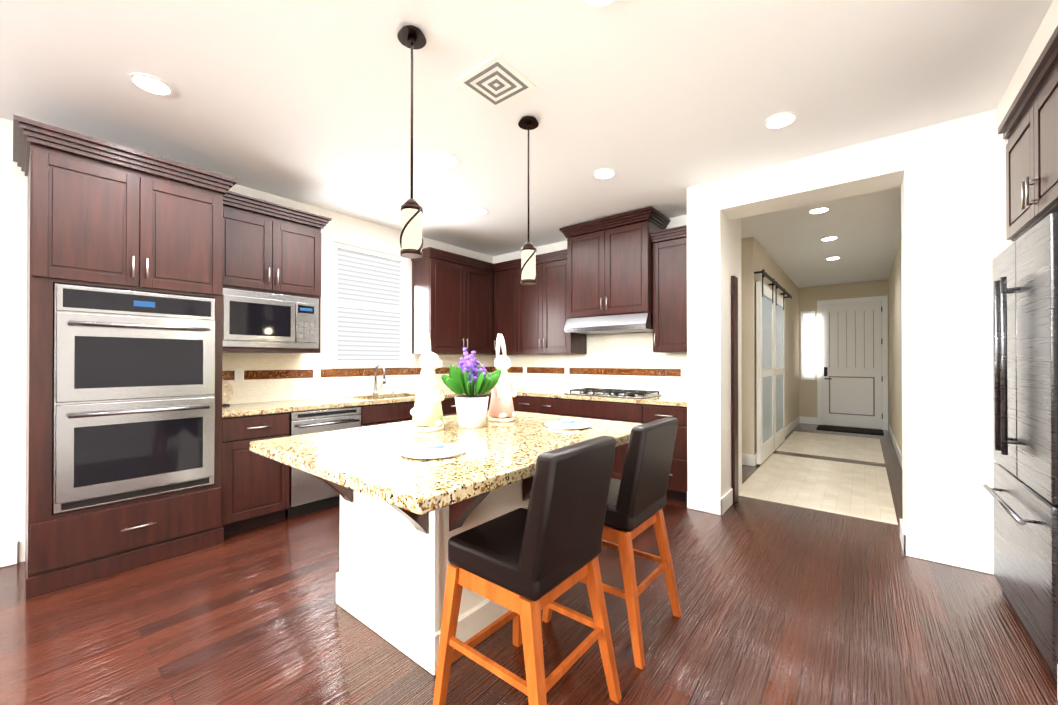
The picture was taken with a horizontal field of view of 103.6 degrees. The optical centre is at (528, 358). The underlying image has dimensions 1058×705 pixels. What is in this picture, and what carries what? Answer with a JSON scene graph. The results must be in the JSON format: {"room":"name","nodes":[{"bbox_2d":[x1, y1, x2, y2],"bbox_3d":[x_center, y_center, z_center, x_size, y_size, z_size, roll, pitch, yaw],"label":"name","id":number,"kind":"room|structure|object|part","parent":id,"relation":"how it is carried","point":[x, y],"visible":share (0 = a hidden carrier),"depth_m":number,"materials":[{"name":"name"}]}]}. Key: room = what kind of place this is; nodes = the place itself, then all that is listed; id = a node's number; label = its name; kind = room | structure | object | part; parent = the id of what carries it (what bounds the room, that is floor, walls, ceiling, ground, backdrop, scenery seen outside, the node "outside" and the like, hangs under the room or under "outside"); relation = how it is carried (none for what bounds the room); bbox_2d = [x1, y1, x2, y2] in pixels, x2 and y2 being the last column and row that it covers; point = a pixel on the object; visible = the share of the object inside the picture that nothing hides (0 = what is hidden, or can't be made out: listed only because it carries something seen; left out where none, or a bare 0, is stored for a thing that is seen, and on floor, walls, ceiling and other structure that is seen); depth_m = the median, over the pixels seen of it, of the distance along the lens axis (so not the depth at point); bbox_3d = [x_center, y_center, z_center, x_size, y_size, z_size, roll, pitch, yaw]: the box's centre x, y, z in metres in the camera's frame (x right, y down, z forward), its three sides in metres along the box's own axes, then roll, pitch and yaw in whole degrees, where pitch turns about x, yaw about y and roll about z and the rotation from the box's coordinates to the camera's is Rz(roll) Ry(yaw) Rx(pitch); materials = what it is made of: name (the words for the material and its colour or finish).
{"room":"kitchen","nodes":[
{"label":"kitchen","id":0,"kind":"room"},
{"bbox_2d":[0,0,1052,287],"bbox_3d":[0.467,-1.555,2.492,6.400,0.100,16.600,0,0,39],"label":"ceiling","id":1,"kind":"structure","parent":0,"point":[660,106],"depth_m":2.37,"materials":[{"name":"white paint"}]},
{"bbox_2d":[128,73,173,95],"bbox_3d":[-2.067,-1.501,2.281,0.186,0.010,0.186,0,0,39],"label":"recessed light","id":2,"kind":"object","parent":1,"relation":"in","point":[151,84],"visible":1,"depth_m":2.27,"materials":[{"name":"white"}]},
{"bbox_2d":[397,25,425,258],"bbox_3d":[-0.542,-0.992,1.926,0.130,1.032,0.130,0,0,39],"label":"pendant light","id":3,"kind":"object","parent":1,"relation":"hanging from","point":[411,37],"visible":1,"depth_m":1.90,"materials":[{"name":"white glass"}]},
{"bbox_2d":[420,150,459,169],"bbox_3d":[-0.671,-1.496,3.135,0.296,0.010,0.296,0,0,39],"label":"recessed light","id":4,"kind":"object","parent":1,"relation":"attached to","point":[440,159],"visible":1,"depth_m":3.12,"materials":[{"name":"white"}]},
{"bbox_2d":[470,208,487,214],"bbox_3d":[-0.503,-1.491,4.206,0.186,0.010,0.186,0,0,39],"label":"recessed light","id":5,"kind":"object","parent":1,"relation":"in","point":[479,211],"visible":0.96,"depth_m":4.20,"materials":[{"name":"white"}]},
{"bbox_2d":[455,54,536,108],"bbox_3d":[-0.179,-1.502,2.278,0.320,0.008,0.320,0,0,39],"label":"ceiling vent","id":6,"kind":"object","parent":1,"relation":"in","point":[496,81],"visible":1,"depth_m":2.26,"materials":[{"name":"white metal"}]},
{"bbox_2d":[518,116,538,284],"bbox_3d":[-0.003,-0.988,2.622,0.130,1.032,0.130,0,0,39],"label":"pendant light","id":7,"kind":"object","parent":1,"relation":"hanging from","point":[528,274],"visible":1,"depth_m":2.59,"materials":[{"name":"white glass"}]},
{"bbox_2d":[581,0,617,8],"bbox_3d":[0.294,-1.504,1.694,0.186,0.010,0.186,0,0,39],"label":"recessed light","id":8,"kind":"object","parent":1,"relation":"in","point":[597,4],"visible":1,"depth_m":1.76,"materials":[{"name":"white"}]},
{"bbox_2d":[593,168,615,178],"bbox_3d":[0.610,-1.495,3.364,0.186,0.010,0.186,0,0,39],"label":"recessed light","id":9,"kind":"object","parent":1,"relation":"in","point":[605,173],"visible":0.98,"depth_m":3.35,"materials":[{"name":"white"}]},
{"bbox_2d":[764,112,797,128],"bbox_3d":[1.584,-1.499,2.621,0.186,0.010,0.186,0,0,39],"label":"recessed light","id":10,"kind":"object","parent":1,"relation":"in","point":[780,120],"visible":1,"depth_m":2.61,"materials":[{"name":"white"}]},
{"bbox_2d":[808,207,829,213],"bbox_3d":[2.914,-1.491,4.182,0.186,0.010,0.186,0,0,39],"label":"recessed light","id":11,"kind":"object","parent":1,"relation":"in","point":[818,210],"visible":0.98,"depth_m":4.17,"materials":[{"name":"white"}]},
{"bbox_2d":[820,236,838,240],"bbox_3d":[3.712,-1.486,5.144,0.186,0.010,0.186,0,0,39],"label":"recessed light","id":12,"kind":"object","parent":1,"relation":"in","point":[829,238],"visible":0.96,"depth_m":5.12,"materials":[{"name":"white"}]},
{"bbox_2d":[825,257,840,259],"bbox_3d":[4.478,-1.481,6.131,0.186,0.010,0.186,0,0,39],"label":"recessed light","id":13,"kind":"object","parent":1,"relation":"in","point":[831,258],"visible":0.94,"depth_m":6.12,"materials":[{"name":"white"}]},
{"bbox_2d":[0,423,1057,704],"bbox_3d":[0.467,1.345,2.476,6.400,0.100,16.600,0,0,39],"label":"floor","id":14,"kind":"structure","parent":0,"point":[780,603],"depth_m":1.97,"materials":[{"name":"brown wood"}]},
{"bbox_2d":[13,114,236,598],"bbox_3d":[-2.666,0.012,2.783,0.732,2.570,0.995,0,0,39],"label":"tall cabinet","id":15,"kind":"object","parent":14,"relation":"on","point":[104,214],"visible":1,"depth_m":2.49,"materials":[{"name":"brown wood"}]},
{"bbox_2d":[52,284,214,513],"bbox_3d":[-2.632,0.224,2.780,0.734,1.285,0.739,0,0,39],"label":"double wall oven","id":16,"kind":"object","parent":15,"relation":"in","point":[133,406],"visible":1,"depth_m":2.53,"materials":[{"name":"silver metal"}]},
{"bbox_2d":[222,412,289,535],"bbox_3d":[-2.289,0.864,3.332,0.628,0.872,0.456,0,0,39],"label":"base cabinet","id":17,"kind":"object","parent":14,"relation":"on","point":[255,490],"depth_m":3.11,"materials":[{"name":"brown wood"}]},
{"bbox_2d":[222,389,491,417],"bbox_3d":[-1.351,0.410,4.492,0.641,0.038,3.434,0,0,39],"label":"countertop","id":18,"kind":"structure","parent":17,"relation":"on","point":[245,409],"depth_m":3.64,"materials":[{"name":"stone"}]},
{"bbox_2d":[222,379,232,405],"bbox_3d":[-2.543,0.273,3.397,0.100,0.223,0.220,0,0,39],"label":"decorative plate","id":19,"kind":"object","parent":18,"relation":"on","point":[227,391],"visible":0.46,"depth_m":3.44,"materials":[{"name":"beige ceramic"}]},
{"bbox_2d":[373,364,395,394],"bbox_3d":[-1.537,0.221,4.545,0.209,0.338,0.258,0,0,39],"label":"faucet","id":20,"kind":"object","parent":18,"relation":"on","point":[375,391],"visible":1,"depth_m":4.50,"materials":[{"name":"silver metal"}]},
{"bbox_2d":[362,397,414,423],"bbox_3d":[-1.467,0.523,4.353,0.444,0.185,0.724,0,0,39],"label":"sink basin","id":21,"kind":"object","parent":18,"relation":"in","point":[386,403],"visible":0.04,"depth_m":4.14,"materials":[{"name":"silver metal"}]},
{"bbox_2d":[285,406,360,517],"bbox_3d":[-1.917,0.868,3.714,0.636,0.868,0.592,0,0,39],"label":"dishwasher","id":22,"kind":"object","parent":14,"relation":"on","point":[308,492],"visible":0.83,"depth_m":3.47,"materials":[{"name":"silver metal"}]},
{"bbox_2d":[318,476,532,674],"bbox_3d":[-0.301,0.862,2.280,1.033,0.865,1.453,0,0,39],"label":"kitchen island","id":23,"kind":"object","parent":14,"relation":"on","point":[391,578],"visible":0.48,"depth_m":1.90,"materials":[{"name":"beige paint"}]},
{"bbox_2d":[249,410,640,514],"bbox_3d":[-0.270,0.402,2.146,1.270,0.046,1.645,0,0,39],"label":"island countertop","id":24,"kind":"structure","parent":23,"relation":"on","point":[370,461],"depth_m":1.64,"materials":[{"name":"stone"}]},
{"bbox_2d":[410,326,445,431],"bbox_3d":[-0.543,0.100,2.227,0.185,0.556,0.175,0,0,4],"label":"bunny","id":25,"kind":"object","parent":24,"relation":"on","point":[426,412],"visible":1,"depth_m":2.18,"materials":[{"name":"beige ceramic"}]},
{"bbox_2d":[398,442,466,458],"bbox_3d":[-0.383,0.354,1.663,0.270,0.042,0.270,0,0,19],"label":"plate","id":26,"kind":"object","parent":24,"relation":"on","point":[431,450],"visible":0.98,"depth_m":1.62,"materials":[{"name":"white ceramic"}]},
{"bbox_2d":[441,348,501,427],"bbox_3d":[-0.317,0.156,2.353,0.351,0.445,0.333,0,0,39],"label":"flower pot","id":27,"kind":"object","parent":24,"relation":"on","point":[471,408],"visible":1,"depth_m":2.28,"materials":[{"name":"white"}]},
{"bbox_2d":[488,333,516,421],"bbox_3d":[-0.170,0.110,2.572,0.170,0.539,0.179,0,0,-41],"label":"bunny","id":28,"kind":"object","parent":24,"relation":"on","point":[501,408],"visible":0.88,"depth_m":2.52,"materials":[{"name":"beige ceramic"}]},
{"bbox_2d":[544,419,591,429],"bbox_3d":[0.220,0.357,2.333,0.270,0.042,0.270,0,0,-41],"label":"plate","id":29,"kind":"object","parent":24,"relation":"on","point":[566,424],"visible":0.96,"depth_m":2.28,"materials":[{"name":"white ceramic"}]},
{"bbox_2d":[398,394,490,421],"bbox_3d":[-0.952,0.873,4.998,0.628,0.872,0.917,0,0,39],"label":"base cabinet","id":30,"kind":"object","parent":14,"relation":"on","point":[448,404],"depth_m":4.51,"materials":[{"name":"brown wood"}]},
{"bbox_2d":[433,436,621,704],"bbox_3d":[-0.001,0.790,1.560,0.524,1.000,0.482,0,0,39],"label":"stool","id":31,"kind":"object","parent":14,"relation":"on","point":[524,566],"visible":1,"depth_m":1.42,"materials":[{"name":"black leather"}]},
{"bbox_2d":[512,395,686,502],"bbox_3d":[0.430,0.872,4.837,2.984,0.872,0.662,0,0,39],"label":"base cabinet","id":32,"kind":"object","parent":14,"relation":"on","point":[641,414],"visible":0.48,"depth_m":4.06,"materials":[{"name":"brown wood"}]},
{"bbox_2d":[511,388,686,406],"bbox_3d":[0.693,0.411,4.640,2.324,0.038,0.644,0,0,39],"label":"countertop","id":33,"kind":"structure","parent":32,"relation":"on","point":[681,401],"depth_m":4.25,"materials":[{"name":"stone"}]},
{"bbox_2d":[564,388,661,398],"bbox_3d":[0.901,0.367,4.524,0.910,0.046,0.510,0,0,39],"label":"cooktop","id":34,"kind":"object","parent":33,"relation":"in","point":[638,394],"visible":0.98,"depth_m":4.41,"materials":[{"name":"silver metal"}]},
{"bbox_2d":[542,417,681,668],"bbox_3d":[0.418,0.793,2.082,0.524,1.000,0.482,0,0,39],"label":"stool","id":35,"kind":"object","parent":14,"relation":"on","point":[636,503],"visible":0.62,"depth_m":1.86,"materials":[{"name":"black leather"}]},
{"bbox_2d":[738,431,897,524],"bbox_3d":[3.861,1.309,5.420,1.190,0.004,4.600,0,0,39],"label":"hall floor","id":36,"kind":"structure","parent":14,"relation":"on","point":[853,490],"depth_m":4.49,"materials":[{"name":"beige tile"}]},
{"bbox_2d":[816,425,883,434],"bbox_3d":[5.961,1.314,7.748,0.970,0.010,0.600,0,0,39],"label":"door mat","id":37,"kind":"object","parent":14,"relation":"on","point":[852,429],"visible":1,"depth_m":7.71,"materials":[{"name":"black rubber"}]},
{"bbox_2d":[983,212,1057,680],"bbox_3d":[2.611,0.361,1.751,0.861,1.860,0.945,0,0,39],"label":"fridge","id":38,"kind":"object","parent":14,"relation":"on","point":[1023,491],"visible":1,"depth_m":1.84,"materials":[{"name":"silver metal"}]},
{"bbox_2d":[0,0,1057,562],"bbox_3d":[0.262,-0.104,2.533,5.860,2.800,16.420,0,0,39],"label":"wall","id":39,"kind":"structure","parent":0,"point":[948,178],"depth_m":2.72,"materials":[{"name":"white paint"}]},
{"bbox_2d":[222,191,331,352],"bbox_3d":[-2.222,-0.657,3.543,0.477,1.205,0.858,0,0,39],"label":"upper cabinet","id":40,"kind":"object","parent":39,"relation":"attached to","point":[271,248],"visible":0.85,"depth_m":3.40,"materials":[{"name":"brown wood"}]},
{"bbox_2d":[222,288,318,348],"bbox_3d":[-2.241,-0.312,3.519,0.402,0.445,0.750,0,0,39],"label":"microwave","id":41,"kind":"object","parent":40,"relation":"in","point":[252,319],"visible":0.94,"depth_m":3.38,"materials":[{"name":"silver metal"}]},
{"bbox_2d":[222,353,493,403],"bbox_3d":[-1.596,0.167,4.689,0.013,0.449,3.434,0,0,39],"label":"tile backsplash","id":42,"kind":"structure","parent":39,"relation":"attached to","point":[267,377],"depth_m":4.02,"materials":[{"name":"tile"}]},
{"bbox_2d":[234,369,243,381],"bbox_3d":[-2.483,0.141,3.569,0.007,0.114,0.070,0,0,39],"label":"electrical outlet cover","id":43,"kind":"object","parent":42,"relation":"attached to","point":[238,375],"depth_m":3.57,"materials":[{"name":"white plastic"}]},
{"bbox_2d":[313,368,320,378],"bbox_3d":[-2.076,0.144,4.076,0.007,0.114,0.070,0,0,39],"label":"electrical outlet cover","id":44,"kind":"object","parent":42,"relation":"attached to","point":[316,371],"depth_m":4.07,"materials":[{"name":"white plastic"}]},
{"bbox_2d":[332,242,409,368],"bbox_3d":[-1.732,-0.547,4.584,0.115,1.293,0.910,0,0,39],"label":"kitchen window","id":45,"kind":"structure","parent":39,"relation":"in","point":[369,307],"depth_m":4.60,"materials":[{"name":"white plastic"}]},
{"bbox_2d":[410,247,493,354],"bbox_3d":[-0.938,-0.655,5.246,0.348,1.190,1.027,0,0,39],"label":"upper cabinet","id":46,"kind":"object","parent":39,"relation":"attached to","point":[453,303],"depth_m":5.00,"materials":[{"name":"brown wood"}]},
{"bbox_2d":[491,265,522,354],"bbox_3d":[-0.185,-0.621,5.541,0.491,1.125,0.348,0,0,39],"label":"upper cabinet","id":47,"kind":"object","parent":39,"relation":"attached to","point":[508,289],"depth_m":5.38,"materials":[{"name":"brown wood"}]},
{"bbox_2d":[0,416,1057,690],"bbox_3d":[-0.087,1.227,2.729,4.819,0.140,16.300,0,0,39],"label":"baseboard","id":48,"kind":"structure","parent":39,"relation":"attached to","point":[950,554],"depth_m":2.68,"materials":[{"name":"white"}]},
{"bbox_2d":[523,253,586,354],"bbox_3d":[0.252,-0.623,5.190,0.870,1.125,0.348,0,0,39],"label":"upper cabinet","id":49,"kind":"object","parent":39,"relation":"attached to","point":[530,319],"depth_m":4.99,"materials":[{"name":"brown wood"}]},
{"bbox_2d":[494,332,686,396],"bbox_3d":[0.645,0.054,5.085,2.954,0.679,0.013,0,0,39],"label":"tile backsplash","id":50,"kind":"structure","parent":39,"relation":"attached to","point":[629,361],"depth_m":4.84,"materials":[{"name":"tile"}]},
{"bbox_2d":[523,366,526,373],"bbox_3d":[-0.056,0.152,5.634,0.070,0.114,0.007,0,0,39],"label":"electrical outlet cover","id":51,"kind":"object","parent":50,"relation":"attached to","point":[524,367],"depth_m":5.63,"materials":[{"name":"white plastic"}]},
{"bbox_2d":[565,366,568,374],"bbox_3d":[0.475,0.150,5.208,0.070,0.114,0.007,0,0,39],"label":"electrical outlet cover","id":52,"kind":"object","parent":50,"relation":"attached to","point":[566,367],"depth_m":5.20,"materials":[{"name":"white plastic"}]},
{"bbox_2d":[681,367,686,377],"bbox_3d":[1.605,0.145,4.301,0.070,0.114,0.007,0,0,39],"label":"electrical outlet cover","id":53,"kind":"object","parent":50,"relation":"attached to","point":[683,369],"depth_m":4.30,"materials":[{"name":"white plastic"}]},
{"bbox_2d":[559,206,669,318],"bbox_3d":[0.921,-0.966,4.557,1.080,1.015,0.499,0,0,39],"label":"upper cabinet","id":54,"kind":"object","parent":39,"relation":"attached to","point":[609,265],"visible":1,"depth_m":4.36,"materials":[{"name":"brown wood"}]},
{"bbox_2d":[564,313,652,334],"bbox_3d":[0.921,-0.372,4.553,0.956,0.163,0.495,0,0,39],"label":"range hood","id":55,"kind":"object","parent":54,"relation":"attached to","point":[630,323],"visible":0.84,"depth_m":4.35,"materials":[{"name":"silver metal"}]},
{"bbox_2d":[651,233,686,352],"bbox_3d":[1.519,-0.628,4.173,0.442,1.125,0.348,0,0,39],"label":"upper cabinet","id":56,"kind":"object","parent":39,"relation":"attached to","point":[669,253],"depth_m":4.06,"materials":[{"name":"brown wood"}]},
{"bbox_2d":[731,276,737,502],"bbox_3d":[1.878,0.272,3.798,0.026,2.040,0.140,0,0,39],"label":"pantry door","id":57,"kind":"structure","parent":39,"relation":"in","point":[734,359],"depth_m":3.75,"materials":[{"name":"brown wood"}]},
{"bbox_2d":[754,269,791,464],"bbox_3d":[3.614,0.095,6.086,0.100,2.399,2.640,0,0,39],"label":"door","id":58,"kind":"structure","parent":39,"relation":"in","point":[770,352],"depth_m":5.61,"materials":[{"name":"white painted wood"},{"name":"frosted glass"},{"name":"black metal"}]},
{"bbox_3d":[3.614,-1.051,6.092,0.100,0.050,2.640,0,0,39],"label":"barn door rail","id":59,"kind":"part","parent":58,"relation":"part of","materials":[{"name":"black metal"}]},
{"bbox_2d":[801,311,814,379],"bbox_3d":[5.704,-0.273,8.515,0.240,1.400,0.030,0,0,39],"label":"sidelight window","id":60,"kind":"structure","parent":39,"relation":"in","point":[807,345],"depth_m":8.51,"materials":[{"name":"white glass"}]},
{"bbox_2d":[817,296,887,429],"bbox_3d":[6.226,0.075,8.046,1.080,2.500,0.105,0,0,39],"label":"front door","id":61,"kind":"structure","parent":39,"relation":"in","point":[852,364],"depth_m":8.04,"materials":[{"name":"white wood"}]},
{"bbox_2d":[998,25,1057,240],"bbox_3d":[2.660,-0.984,1.718,0.814,0.650,0.985,0,0,39],"label":"upper cabinet","id":62,"kind":"object","parent":39,"relation":"attached to","point":[1028,127],"visible":1,"depth_m":1.94,"materials":[{"name":"brown wood"}]}
]}

